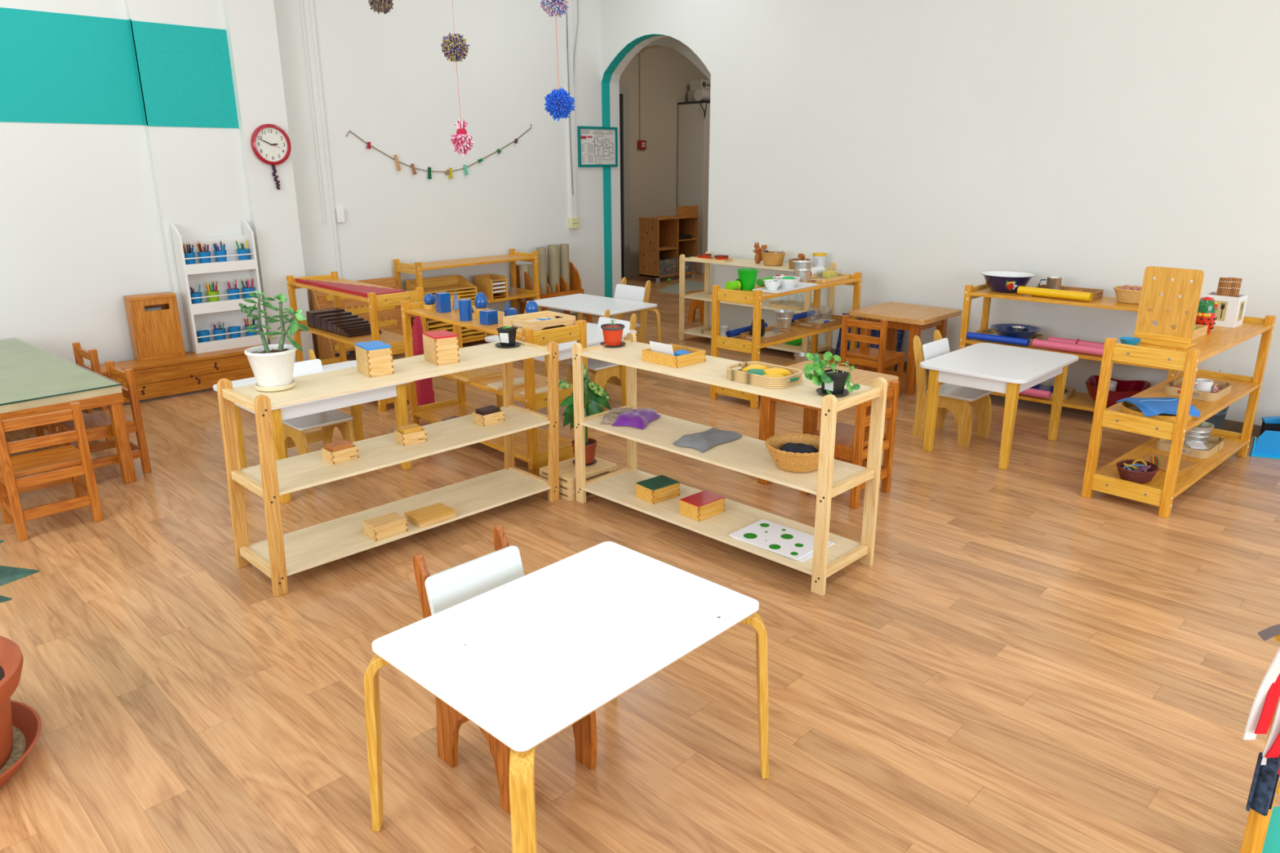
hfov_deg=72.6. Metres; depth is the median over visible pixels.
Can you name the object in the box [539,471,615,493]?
board
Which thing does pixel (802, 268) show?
bucket
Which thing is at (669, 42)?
trim
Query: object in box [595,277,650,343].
chair
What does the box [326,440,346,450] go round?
tablet
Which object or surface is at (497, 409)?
tablet
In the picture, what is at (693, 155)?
door
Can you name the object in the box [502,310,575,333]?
tray
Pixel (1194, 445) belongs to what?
paper
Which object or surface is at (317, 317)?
brown prism
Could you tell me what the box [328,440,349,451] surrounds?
tablet
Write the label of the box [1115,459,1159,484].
basket
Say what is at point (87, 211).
wall
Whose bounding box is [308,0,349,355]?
cable conduit
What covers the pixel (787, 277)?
cloth
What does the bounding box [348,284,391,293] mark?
rod
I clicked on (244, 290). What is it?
pencil cup
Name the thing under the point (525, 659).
table
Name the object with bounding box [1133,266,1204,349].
pegboard
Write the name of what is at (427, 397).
cube
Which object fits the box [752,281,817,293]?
tray
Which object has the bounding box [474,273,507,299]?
organizer
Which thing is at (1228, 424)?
baseboard
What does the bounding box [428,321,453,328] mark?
tray
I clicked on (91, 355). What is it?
chair
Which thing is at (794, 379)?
ribbon
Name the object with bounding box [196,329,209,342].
pencil cup
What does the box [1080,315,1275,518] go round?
open shelf
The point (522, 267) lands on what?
rolled mat
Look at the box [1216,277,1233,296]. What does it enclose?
bamboo mat
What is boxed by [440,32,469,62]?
pompom
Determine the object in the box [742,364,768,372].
bean bag
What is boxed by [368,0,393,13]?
pompom
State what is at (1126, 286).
cloth
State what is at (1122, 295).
basket
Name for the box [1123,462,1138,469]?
cord
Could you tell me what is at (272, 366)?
jade plant
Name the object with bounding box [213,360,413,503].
table
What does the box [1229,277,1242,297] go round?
bamboo mat
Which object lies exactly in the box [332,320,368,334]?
brown prism
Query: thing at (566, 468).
board
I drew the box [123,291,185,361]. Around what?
box
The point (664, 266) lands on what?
toys
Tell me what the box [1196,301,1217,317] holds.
flower
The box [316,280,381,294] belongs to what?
rod
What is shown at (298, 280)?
rod
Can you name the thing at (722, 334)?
bowl
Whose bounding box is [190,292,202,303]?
pencil cup
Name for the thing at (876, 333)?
mat
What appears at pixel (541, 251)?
rolled mat
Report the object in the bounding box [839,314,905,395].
chair
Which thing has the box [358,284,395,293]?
rod
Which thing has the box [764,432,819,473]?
basket
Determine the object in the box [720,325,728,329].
bowl
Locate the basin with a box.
[990,323,1041,339]
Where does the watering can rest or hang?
on the open shelf at (754, 298)
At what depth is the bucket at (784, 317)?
5.95 m
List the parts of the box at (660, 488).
lid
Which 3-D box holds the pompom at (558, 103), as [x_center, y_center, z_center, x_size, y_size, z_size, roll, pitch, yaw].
[-0.397,-1.593,4.306,0.149,0.157,0.155,16,23,42]
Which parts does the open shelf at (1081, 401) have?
leg, rail, rail, leg, leg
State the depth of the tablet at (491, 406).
3.88 m
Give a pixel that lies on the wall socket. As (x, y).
(574, 222)
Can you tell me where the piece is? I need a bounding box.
[797,253,805,258]
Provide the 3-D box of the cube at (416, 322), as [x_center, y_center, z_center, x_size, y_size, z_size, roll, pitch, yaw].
[-1.397,-0.653,5.462,0.035,0.035,0.035,16,23,42]
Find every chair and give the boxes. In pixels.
[0,401,103,541]
[34,342,113,448]
[54,360,151,484]
[281,349,355,457]
[413,524,597,814]
[566,309,636,407]
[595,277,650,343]
[800,380,899,509]
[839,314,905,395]
[911,329,992,448]
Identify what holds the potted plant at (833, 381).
on the open shelf at (748, 455)
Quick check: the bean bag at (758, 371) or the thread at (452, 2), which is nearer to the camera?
the bean bag at (758, 371)
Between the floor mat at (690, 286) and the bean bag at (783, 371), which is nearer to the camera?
the bean bag at (783, 371)
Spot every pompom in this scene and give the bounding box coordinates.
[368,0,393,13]
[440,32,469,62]
[449,118,474,155]
[540,0,569,17]
[544,87,574,121]
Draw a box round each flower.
[1006,284,1013,289]
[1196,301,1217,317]
[1200,296,1217,308]
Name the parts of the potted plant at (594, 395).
pot, stem, stem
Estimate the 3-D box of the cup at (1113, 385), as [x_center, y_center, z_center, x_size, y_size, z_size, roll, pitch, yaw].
[2.808,-0.206,5.218,0.076,0.130,0.076,16,23,42]
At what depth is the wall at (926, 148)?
5.70 m
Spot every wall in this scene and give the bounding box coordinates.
[0,0,621,365]
[600,0,1279,425]
[609,35,669,83]
[619,45,709,276]
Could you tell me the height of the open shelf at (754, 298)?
0.747 m
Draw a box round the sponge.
[822,270,837,278]
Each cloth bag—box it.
[600,407,660,429]
[672,427,742,453]
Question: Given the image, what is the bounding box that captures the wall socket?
[568,217,579,228]
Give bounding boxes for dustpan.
[1249,430,1279,458]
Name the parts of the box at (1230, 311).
picture panel, picture panel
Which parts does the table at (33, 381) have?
leg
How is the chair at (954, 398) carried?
on the floor
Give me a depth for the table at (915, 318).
5.87 m
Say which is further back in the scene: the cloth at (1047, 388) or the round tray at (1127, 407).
the cloth at (1047, 388)
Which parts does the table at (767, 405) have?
leg, leg, leg, leg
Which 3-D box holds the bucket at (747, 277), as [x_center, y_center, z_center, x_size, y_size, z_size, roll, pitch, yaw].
[0.696,-0.952,5.638,0.142,0.127,0.142,16,23,42]
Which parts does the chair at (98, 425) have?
leg, rail, seat, rail, leg, rail, rail, rail, leg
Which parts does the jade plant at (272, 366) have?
stem, pot, stem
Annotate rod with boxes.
[295,278,367,297]
[306,279,377,294]
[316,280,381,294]
[325,281,384,294]
[337,282,388,293]
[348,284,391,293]
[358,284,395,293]
[370,286,399,293]
[380,287,402,292]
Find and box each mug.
[1038,276,1062,289]
[1193,378,1213,394]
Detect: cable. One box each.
[566,10,573,195]
[573,0,578,83]
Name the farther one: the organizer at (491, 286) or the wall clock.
the organizer at (491, 286)
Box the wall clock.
[250,123,291,164]
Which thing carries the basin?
on the tray at (990, 331)
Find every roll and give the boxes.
[693,88,710,118]
[725,322,767,337]
[755,275,773,285]
[791,310,816,322]
[809,266,825,275]
[966,331,1030,346]
[1017,285,1093,301]
[1018,387,1051,399]
[1031,338,1103,355]
[1047,336,1104,347]
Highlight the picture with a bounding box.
[1220,302,1225,318]
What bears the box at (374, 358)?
on the open shelf at (280, 556)
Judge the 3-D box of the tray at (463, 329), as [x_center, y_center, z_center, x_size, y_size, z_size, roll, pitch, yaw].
[-1.524,-0.856,7.492,0.246,0.022,0.262,16,23,42]
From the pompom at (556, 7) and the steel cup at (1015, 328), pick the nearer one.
the pompom at (556, 7)
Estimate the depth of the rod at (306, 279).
5.72 m
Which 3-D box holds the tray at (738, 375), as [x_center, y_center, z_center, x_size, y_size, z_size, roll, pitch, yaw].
[0.472,-0.198,3.313,0.272,0.040,0.192,16,23,42]
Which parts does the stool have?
seat, leg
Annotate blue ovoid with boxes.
[474,292,488,308]
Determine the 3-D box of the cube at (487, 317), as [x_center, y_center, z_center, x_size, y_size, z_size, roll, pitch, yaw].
[-0.778,-0.562,4.479,0.066,0.068,0.066,14,22,38]
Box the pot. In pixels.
[602,325,622,346]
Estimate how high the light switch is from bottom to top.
0.110 m
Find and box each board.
[520,386,547,395]
[539,456,617,486]
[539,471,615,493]
[544,489,587,501]
[1142,453,1198,472]
[1262,806,1279,852]
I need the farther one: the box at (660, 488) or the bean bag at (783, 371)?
the box at (660, 488)
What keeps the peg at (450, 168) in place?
attached to the string at (531, 124)
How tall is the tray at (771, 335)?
0.032 m
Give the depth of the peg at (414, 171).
7.12 m
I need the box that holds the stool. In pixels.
[686,288,704,323]
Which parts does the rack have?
leg, rail, leg, leg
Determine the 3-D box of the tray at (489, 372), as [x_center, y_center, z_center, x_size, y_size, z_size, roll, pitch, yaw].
[-0.858,-0.280,4.688,0.250,0.017,0.135,-16,23,-41]
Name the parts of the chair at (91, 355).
leg, rail, leg, leg, leg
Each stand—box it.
[308,276,413,359]
[423,302,435,309]
[474,306,488,313]
[1239,634,1279,852]
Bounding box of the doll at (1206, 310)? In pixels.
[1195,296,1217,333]
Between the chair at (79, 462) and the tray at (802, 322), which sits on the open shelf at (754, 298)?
the tray at (802, 322)
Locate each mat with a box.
[519,263,528,301]
[527,263,533,290]
[536,247,546,293]
[546,244,559,293]
[559,243,569,290]
[657,280,704,294]
[835,312,904,371]
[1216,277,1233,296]
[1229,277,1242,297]
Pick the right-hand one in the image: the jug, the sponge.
the sponge
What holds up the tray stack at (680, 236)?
on the wooden shelf at (659, 240)
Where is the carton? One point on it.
(703, 84)
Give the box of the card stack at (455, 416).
[441,415,459,421]
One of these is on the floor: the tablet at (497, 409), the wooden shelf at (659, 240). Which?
the wooden shelf at (659, 240)
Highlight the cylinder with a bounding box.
[458,298,472,320]
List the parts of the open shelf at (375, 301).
leg, rail, rail, rail, leg, leg, rail, rail, rail, leg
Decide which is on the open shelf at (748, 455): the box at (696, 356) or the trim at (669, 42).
the box at (696, 356)
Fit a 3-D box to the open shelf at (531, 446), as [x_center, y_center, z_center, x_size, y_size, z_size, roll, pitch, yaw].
[-0.814,-0.263,4.753,0.368,0.747,1.230,-15,22,-40]
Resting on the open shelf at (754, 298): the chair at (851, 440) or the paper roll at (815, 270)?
the paper roll at (815, 270)
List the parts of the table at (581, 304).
leg, leg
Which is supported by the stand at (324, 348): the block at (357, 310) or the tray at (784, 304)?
the block at (357, 310)
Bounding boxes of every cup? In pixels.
[183,252,195,264]
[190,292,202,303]
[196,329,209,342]
[197,251,210,263]
[205,290,219,302]
[212,328,225,340]
[213,249,226,262]
[226,288,239,299]
[227,325,240,337]
[236,248,248,260]
[241,286,253,297]
[244,324,257,336]
[1011,325,1025,332]
[1109,380,1117,391]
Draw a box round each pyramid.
[452,291,458,309]
[506,299,510,308]
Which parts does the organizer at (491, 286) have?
panel, panel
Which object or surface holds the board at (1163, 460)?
on the open shelf at (1165, 486)
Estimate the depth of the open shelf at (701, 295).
7.19 m
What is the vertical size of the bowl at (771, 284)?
0.058 m
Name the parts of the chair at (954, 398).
panel, seat, seat, panel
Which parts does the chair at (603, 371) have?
panel, seat, seat, panel, panel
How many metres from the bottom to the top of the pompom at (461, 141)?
0.176 m
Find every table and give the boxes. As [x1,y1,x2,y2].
[0,338,137,484]
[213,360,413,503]
[364,541,768,852]
[484,320,636,407]
[524,293,661,385]
[757,360,898,499]
[848,302,961,395]
[920,342,1078,469]
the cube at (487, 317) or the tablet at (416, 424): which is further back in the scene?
the cube at (487, 317)
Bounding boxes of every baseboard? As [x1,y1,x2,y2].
[315,312,595,357]
[710,326,1261,437]
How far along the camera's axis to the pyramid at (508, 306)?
4.68 m
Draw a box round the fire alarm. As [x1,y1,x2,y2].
[637,140,646,149]
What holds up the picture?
attached to the box at (1230, 311)
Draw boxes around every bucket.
[737,268,759,290]
[774,309,795,328]
[792,260,813,282]
[793,352,813,363]
[1183,421,1214,445]
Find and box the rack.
[515,261,591,323]
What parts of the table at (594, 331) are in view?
leg, leg, leg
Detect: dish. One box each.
[697,253,711,258]
[713,254,728,259]
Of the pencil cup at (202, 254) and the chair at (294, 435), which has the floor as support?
the chair at (294, 435)
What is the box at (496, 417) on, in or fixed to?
on the open shelf at (280, 556)
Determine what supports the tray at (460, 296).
on the organizer at (463, 287)
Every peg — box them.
[366,142,370,148]
[393,154,401,170]
[410,163,417,174]
[427,167,431,178]
[448,167,453,178]
[462,164,468,175]
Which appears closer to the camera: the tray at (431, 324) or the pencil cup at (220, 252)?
the pencil cup at (220, 252)
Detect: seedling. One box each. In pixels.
[494,325,520,347]
[600,320,626,347]
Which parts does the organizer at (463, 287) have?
panel, panel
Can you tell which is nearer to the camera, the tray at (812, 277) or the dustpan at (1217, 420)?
the dustpan at (1217, 420)
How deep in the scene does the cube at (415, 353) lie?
5.48 m
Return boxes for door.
[619,85,630,278]
[677,100,710,273]
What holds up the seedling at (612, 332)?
on the open shelf at (748, 455)
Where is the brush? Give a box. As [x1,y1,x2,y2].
[1259,416,1279,435]
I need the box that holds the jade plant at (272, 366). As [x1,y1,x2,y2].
[238,290,308,391]
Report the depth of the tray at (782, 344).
6.91 m
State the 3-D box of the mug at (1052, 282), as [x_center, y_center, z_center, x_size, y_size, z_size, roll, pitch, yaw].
[2.539,-0.874,5.384,0.126,0.099,0.090,16,23,42]
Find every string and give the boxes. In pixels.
[271,164,279,189]
[346,124,531,172]
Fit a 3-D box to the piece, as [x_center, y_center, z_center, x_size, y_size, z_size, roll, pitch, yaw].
[1.242,-1.310,6.696,0.060,0.042,0.059,16,23,42]
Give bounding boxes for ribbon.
[789,377,798,381]
[1257,624,1279,640]
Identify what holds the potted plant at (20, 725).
on the floor
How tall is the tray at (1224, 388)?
0.042 m
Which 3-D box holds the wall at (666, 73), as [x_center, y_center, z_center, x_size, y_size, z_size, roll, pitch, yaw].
[0.104,-3.842,11.785,0.200,3.500,5.153,16,23,42]
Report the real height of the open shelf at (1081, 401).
0.747 m
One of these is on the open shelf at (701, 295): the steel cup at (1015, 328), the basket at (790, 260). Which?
the basket at (790, 260)
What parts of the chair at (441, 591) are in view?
panel, panel, panel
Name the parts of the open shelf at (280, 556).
leg, rail, rail, rail, leg, leg, rail, rail, rail, leg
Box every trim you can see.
[601,33,666,297]
[626,35,711,80]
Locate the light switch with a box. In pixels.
[335,207,345,222]
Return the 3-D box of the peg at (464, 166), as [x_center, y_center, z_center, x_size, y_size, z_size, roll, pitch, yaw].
[-1.494,-2.203,7.474,0.016,0.088,0.040,16,23,42]
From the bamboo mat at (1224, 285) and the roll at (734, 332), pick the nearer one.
the bamboo mat at (1224, 285)
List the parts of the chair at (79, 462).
rail, rail, leg, leg, seat, rail, rail, rail, leg, rail, leg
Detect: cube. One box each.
[412,324,422,333]
[412,332,422,342]
[412,341,423,352]
[413,319,421,325]
[413,351,423,355]
[415,377,432,392]
[416,389,435,405]
[479,309,497,324]
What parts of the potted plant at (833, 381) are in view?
pot, stem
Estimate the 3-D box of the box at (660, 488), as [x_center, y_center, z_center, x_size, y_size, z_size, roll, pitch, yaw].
[0.079,0.278,3.861,0.156,0.067,0.119,-14,21,-37]
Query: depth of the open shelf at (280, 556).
3.44 m
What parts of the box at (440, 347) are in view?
lid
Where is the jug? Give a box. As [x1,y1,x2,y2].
[750,319,764,337]
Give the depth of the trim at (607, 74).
8.65 m
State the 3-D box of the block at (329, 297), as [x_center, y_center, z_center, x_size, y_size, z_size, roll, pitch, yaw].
[-2.208,-1.056,6.863,0.038,0.068,0.560,16,23,42]
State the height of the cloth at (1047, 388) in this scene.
0.028 m
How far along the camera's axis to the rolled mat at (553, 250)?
8.15 m
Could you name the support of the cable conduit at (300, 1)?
attached to the wall at (87, 211)
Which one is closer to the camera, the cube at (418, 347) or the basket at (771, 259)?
the cube at (418, 347)
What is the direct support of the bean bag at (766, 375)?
in the tray at (738, 375)
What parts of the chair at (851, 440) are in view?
leg, rail, seat, leg, rail, rail, rail, leg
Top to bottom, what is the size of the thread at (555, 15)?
1.710 m
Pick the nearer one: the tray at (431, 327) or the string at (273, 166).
the string at (273, 166)
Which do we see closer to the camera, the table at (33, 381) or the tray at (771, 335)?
the table at (33, 381)
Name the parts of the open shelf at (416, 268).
leg, rail, leg, leg, rail, rail, leg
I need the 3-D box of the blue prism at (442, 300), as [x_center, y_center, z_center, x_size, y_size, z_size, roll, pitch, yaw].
[-1.094,-0.690,4.839,0.062,0.105,0.062,-13,21,-36]
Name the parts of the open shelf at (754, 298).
leg, rail, rail, rail, leg, leg, rail, rail, rail, leg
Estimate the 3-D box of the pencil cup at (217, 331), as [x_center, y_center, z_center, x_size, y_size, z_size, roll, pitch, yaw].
[-2.973,-0.645,6.162,0.083,0.091,0.083,16,23,42]
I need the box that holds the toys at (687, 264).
[678,257,693,271]
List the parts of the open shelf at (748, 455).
leg, rail, rail, rail, leg, leg, rail, rail, rail, leg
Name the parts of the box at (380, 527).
lid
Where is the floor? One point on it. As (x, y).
(1022, 661)
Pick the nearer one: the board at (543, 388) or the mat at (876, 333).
the board at (543, 388)
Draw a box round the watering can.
[724,279,741,289]
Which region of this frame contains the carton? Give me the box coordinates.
[688,79,710,102]
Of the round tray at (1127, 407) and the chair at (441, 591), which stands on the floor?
the chair at (441, 591)
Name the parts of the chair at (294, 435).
panel, panel, seat, seat, panel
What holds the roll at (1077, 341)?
on the tray
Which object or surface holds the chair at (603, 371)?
on the floor
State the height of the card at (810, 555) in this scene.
0.004 m
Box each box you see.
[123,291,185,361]
[321,444,359,464]
[355,340,394,377]
[362,511,408,541]
[394,427,426,445]
[404,502,456,528]
[422,329,459,364]
[471,409,504,426]
[635,475,679,504]
[641,343,706,368]
[680,489,724,521]
[1203,291,1248,328]
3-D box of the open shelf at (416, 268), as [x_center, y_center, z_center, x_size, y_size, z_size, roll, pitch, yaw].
[-1.461,-1.104,7.531,0.368,0.747,1.230,16,23,42]
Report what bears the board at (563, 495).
on the floor
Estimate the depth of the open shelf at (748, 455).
3.43 m
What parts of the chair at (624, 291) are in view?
panel, panel, panel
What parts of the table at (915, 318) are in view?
leg, leg, leg, leg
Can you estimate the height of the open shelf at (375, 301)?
0.747 m
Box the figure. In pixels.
[752,240,767,263]
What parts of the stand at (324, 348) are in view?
panel, panel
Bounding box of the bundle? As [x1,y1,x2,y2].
[673,349,690,355]
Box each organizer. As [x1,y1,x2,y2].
[405,274,477,302]
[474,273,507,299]
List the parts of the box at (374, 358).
lid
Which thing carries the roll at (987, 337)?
on the open shelf at (1081, 401)
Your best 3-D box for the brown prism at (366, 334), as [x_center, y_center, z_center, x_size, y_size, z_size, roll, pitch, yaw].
[-1.833,-0.614,5.812,0.235,0.011,0.010,-16,23,-41]
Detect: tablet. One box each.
[325,440,346,449]
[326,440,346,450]
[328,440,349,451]
[330,441,351,452]
[332,442,353,452]
[399,423,417,432]
[400,424,418,433]
[401,425,420,434]
[403,426,422,434]
[475,404,492,413]
[477,405,494,413]
[479,406,495,414]
[480,406,497,414]
[482,407,500,415]
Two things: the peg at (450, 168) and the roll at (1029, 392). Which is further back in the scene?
the peg at (450, 168)
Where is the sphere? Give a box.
[423,293,435,304]
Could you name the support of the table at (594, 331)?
on the floor
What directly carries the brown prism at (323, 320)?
on the open shelf at (375, 301)
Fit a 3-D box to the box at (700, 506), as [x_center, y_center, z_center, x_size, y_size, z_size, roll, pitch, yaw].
[0.263,0.333,3.677,0.159,0.067,0.113,-15,22,-40]
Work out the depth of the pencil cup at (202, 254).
5.96 m
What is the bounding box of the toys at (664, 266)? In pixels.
[659,259,675,275]
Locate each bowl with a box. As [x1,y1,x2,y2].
[719,331,726,336]
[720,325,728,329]
[763,279,781,290]
[772,275,800,288]
[784,337,802,346]
[980,271,1035,293]
[1085,375,1151,408]
[1119,336,1141,345]
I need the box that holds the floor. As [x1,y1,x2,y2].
[0,272,1279,852]
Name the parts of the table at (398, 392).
leg, leg, leg, leg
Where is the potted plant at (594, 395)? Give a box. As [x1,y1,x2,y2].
[545,361,611,466]
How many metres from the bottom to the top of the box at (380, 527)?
0.055 m
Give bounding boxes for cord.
[1122,463,1139,471]
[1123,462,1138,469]
[1132,458,1146,469]
[1134,464,1146,466]
[1134,465,1151,471]
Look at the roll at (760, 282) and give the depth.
5.79 m
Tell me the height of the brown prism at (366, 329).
0.033 m
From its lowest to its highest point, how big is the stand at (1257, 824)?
0.633 m
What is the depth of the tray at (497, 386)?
4.46 m
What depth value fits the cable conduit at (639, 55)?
11.36 m
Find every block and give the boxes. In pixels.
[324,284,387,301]
[333,341,355,351]
[344,304,395,314]
[378,316,397,327]
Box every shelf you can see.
[170,220,267,353]
[216,339,559,597]
[286,271,426,412]
[392,248,540,343]
[400,294,589,475]
[572,332,887,595]
[638,205,699,281]
[679,251,836,352]
[710,271,862,408]
[958,281,1200,411]
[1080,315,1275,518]
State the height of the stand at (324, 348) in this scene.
0.615 m
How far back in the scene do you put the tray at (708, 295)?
7.40 m
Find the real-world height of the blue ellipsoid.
0.092 m
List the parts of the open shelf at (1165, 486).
leg, rail, rail, rail, leg, rail, rail, rail, leg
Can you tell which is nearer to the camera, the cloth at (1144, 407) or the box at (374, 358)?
the box at (374, 358)
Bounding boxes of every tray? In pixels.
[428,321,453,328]
[428,324,453,331]
[431,288,475,296]
[450,292,475,297]
[453,367,502,382]
[459,295,475,298]
[461,327,473,331]
[462,329,483,335]
[462,333,484,340]
[485,376,536,391]
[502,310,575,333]
[690,256,733,262]
[699,327,719,335]
[706,293,711,298]
[726,361,802,388]
[740,326,795,342]
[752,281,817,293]
[769,299,813,310]
[772,341,811,350]
[793,313,842,328]
[808,273,849,282]
[977,328,1043,345]
[1033,284,1103,300]
[1040,382,1075,399]
[1121,401,1192,422]
[1155,324,1208,340]
[1155,435,1224,458]
[1164,376,1231,401]
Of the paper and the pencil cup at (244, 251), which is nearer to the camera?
the paper
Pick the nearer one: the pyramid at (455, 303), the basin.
the pyramid at (455, 303)
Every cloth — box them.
[777,442,818,461]
[781,275,794,279]
[1031,383,1067,392]
[1115,397,1200,415]
[1116,400,1199,416]
[1117,400,1199,417]
[1118,400,1199,416]
[1120,284,1142,290]
[1193,383,1219,391]
[1245,751,1279,816]
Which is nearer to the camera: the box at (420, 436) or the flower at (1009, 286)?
the box at (420, 436)
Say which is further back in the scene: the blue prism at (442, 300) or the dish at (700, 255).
the dish at (700, 255)
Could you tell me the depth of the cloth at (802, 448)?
3.26 m
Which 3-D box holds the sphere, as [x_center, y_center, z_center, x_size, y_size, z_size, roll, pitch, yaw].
[-1.194,-0.722,4.947,0.068,0.068,0.068,16,23,42]
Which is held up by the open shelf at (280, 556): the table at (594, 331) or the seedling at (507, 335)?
the seedling at (507, 335)
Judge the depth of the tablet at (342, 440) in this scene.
3.41 m
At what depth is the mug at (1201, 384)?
4.22 m
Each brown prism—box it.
[306,307,344,328]
[313,311,351,330]
[320,313,358,331]
[326,316,364,333]
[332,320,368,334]
[336,322,370,335]
[340,324,370,336]
[344,328,370,337]
[346,328,380,337]
[348,331,382,337]
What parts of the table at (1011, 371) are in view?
leg, leg, leg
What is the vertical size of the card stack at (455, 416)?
0.012 m
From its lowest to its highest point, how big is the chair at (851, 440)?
0.537 m
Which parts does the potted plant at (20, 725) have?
pot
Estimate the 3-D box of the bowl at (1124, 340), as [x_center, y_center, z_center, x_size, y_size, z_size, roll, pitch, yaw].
[2.192,-0.379,3.898,0.088,0.030,0.088,16,23,42]
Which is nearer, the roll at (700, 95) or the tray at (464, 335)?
the tray at (464, 335)
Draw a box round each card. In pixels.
[649,341,674,355]
[728,519,829,559]
[732,537,835,562]
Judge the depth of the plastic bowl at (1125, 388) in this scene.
5.18 m
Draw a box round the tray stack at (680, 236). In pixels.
[678,234,692,239]
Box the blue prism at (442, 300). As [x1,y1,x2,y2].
[435,292,451,312]
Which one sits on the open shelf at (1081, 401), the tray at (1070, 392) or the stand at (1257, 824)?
the tray at (1070, 392)
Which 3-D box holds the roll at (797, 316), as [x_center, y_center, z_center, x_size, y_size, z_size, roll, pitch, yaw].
[1.136,-0.783,6.227,0.056,0.052,0.380,15,23,41]
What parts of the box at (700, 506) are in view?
lid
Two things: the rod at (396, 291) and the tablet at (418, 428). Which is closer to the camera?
the tablet at (418, 428)
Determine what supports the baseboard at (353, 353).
attached to the wall at (87, 211)
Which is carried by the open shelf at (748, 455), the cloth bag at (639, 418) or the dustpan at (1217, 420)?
the cloth bag at (639, 418)
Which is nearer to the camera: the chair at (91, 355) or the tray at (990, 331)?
the chair at (91, 355)
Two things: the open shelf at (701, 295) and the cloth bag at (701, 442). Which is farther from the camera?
the open shelf at (701, 295)
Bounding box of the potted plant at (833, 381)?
[803,351,860,396]
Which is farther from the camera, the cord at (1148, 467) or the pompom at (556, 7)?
the pompom at (556, 7)
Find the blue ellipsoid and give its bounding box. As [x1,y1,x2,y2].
[525,300,538,313]
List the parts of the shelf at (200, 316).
panel, guard rod, panel, guard rod, guard rod, panel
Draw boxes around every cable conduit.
[298,0,325,222]
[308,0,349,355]
[564,0,577,217]
[638,53,640,140]
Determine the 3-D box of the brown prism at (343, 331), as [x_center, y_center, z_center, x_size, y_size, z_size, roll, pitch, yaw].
[-1.892,-0.646,5.861,0.235,0.043,0.042,-16,23,-42]
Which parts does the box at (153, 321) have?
panel, lid, panel, panel, panel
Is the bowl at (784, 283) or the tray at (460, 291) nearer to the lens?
the bowl at (784, 283)
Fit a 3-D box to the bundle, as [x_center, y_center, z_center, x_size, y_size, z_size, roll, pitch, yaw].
[0.174,-0.297,3.630,0.053,0.036,0.070,10,20,31]
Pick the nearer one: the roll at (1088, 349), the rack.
the roll at (1088, 349)
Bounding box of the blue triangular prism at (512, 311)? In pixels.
[504,307,517,316]
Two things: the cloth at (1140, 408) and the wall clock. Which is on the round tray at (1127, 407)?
the cloth at (1140, 408)
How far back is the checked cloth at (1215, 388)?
4.27 m
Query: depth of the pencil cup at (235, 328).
6.21 m
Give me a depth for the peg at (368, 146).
6.80 m
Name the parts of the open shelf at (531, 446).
leg, rail, rail, leg, leg, rail, rail, rail, leg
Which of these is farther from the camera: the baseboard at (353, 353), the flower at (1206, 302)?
the baseboard at (353, 353)
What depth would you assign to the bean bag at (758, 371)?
3.29 m
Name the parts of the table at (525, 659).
leg, leg, leg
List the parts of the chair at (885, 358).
leg, rail, leg, seat, rail, leg, rail, leg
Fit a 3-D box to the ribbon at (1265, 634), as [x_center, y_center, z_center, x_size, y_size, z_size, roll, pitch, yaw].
[1.228,0.392,1.660,0.086,0.027,0.021,0,17,-1]
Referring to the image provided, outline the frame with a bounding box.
[577,125,617,167]
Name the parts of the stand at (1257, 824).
felt strip, felt strip, felt strip, felt strip, hanging rail, cross rail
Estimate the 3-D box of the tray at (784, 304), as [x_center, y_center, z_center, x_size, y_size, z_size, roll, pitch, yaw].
[1.219,-0.970,6.950,0.310,0.028,0.250,15,22,40]
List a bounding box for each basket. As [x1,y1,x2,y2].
[761,251,785,266]
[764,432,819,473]
[788,257,810,269]
[1113,285,1142,304]
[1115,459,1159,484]
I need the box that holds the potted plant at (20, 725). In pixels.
[0,540,41,787]
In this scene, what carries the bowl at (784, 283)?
on the tray at (800, 285)
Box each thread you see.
[452,2,461,120]
[555,15,559,90]
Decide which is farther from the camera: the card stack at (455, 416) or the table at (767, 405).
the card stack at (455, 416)
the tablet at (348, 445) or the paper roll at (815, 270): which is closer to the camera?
the tablet at (348, 445)
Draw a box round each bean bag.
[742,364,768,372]
[746,368,765,375]
[762,373,784,377]
[763,367,791,376]
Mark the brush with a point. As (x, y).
(1268, 423)
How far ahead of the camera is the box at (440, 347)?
3.59 m
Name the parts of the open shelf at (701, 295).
leg, rail, rail, leg, leg, rail, rail, rail, leg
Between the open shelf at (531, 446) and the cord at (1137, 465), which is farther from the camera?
the open shelf at (531, 446)
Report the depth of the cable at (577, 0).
8.03 m
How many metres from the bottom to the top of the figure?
0.184 m
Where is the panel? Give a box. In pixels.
[0,7,239,128]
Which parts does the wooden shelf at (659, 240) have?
panel, panel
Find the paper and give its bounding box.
[1186,441,1208,449]
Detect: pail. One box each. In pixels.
[812,252,826,267]
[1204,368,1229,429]
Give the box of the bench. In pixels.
[81,344,260,412]
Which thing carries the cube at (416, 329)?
on the cube at (418, 337)
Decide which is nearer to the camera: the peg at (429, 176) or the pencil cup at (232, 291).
the pencil cup at (232, 291)
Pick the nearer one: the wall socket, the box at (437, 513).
the box at (437, 513)
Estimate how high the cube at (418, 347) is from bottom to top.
0.065 m

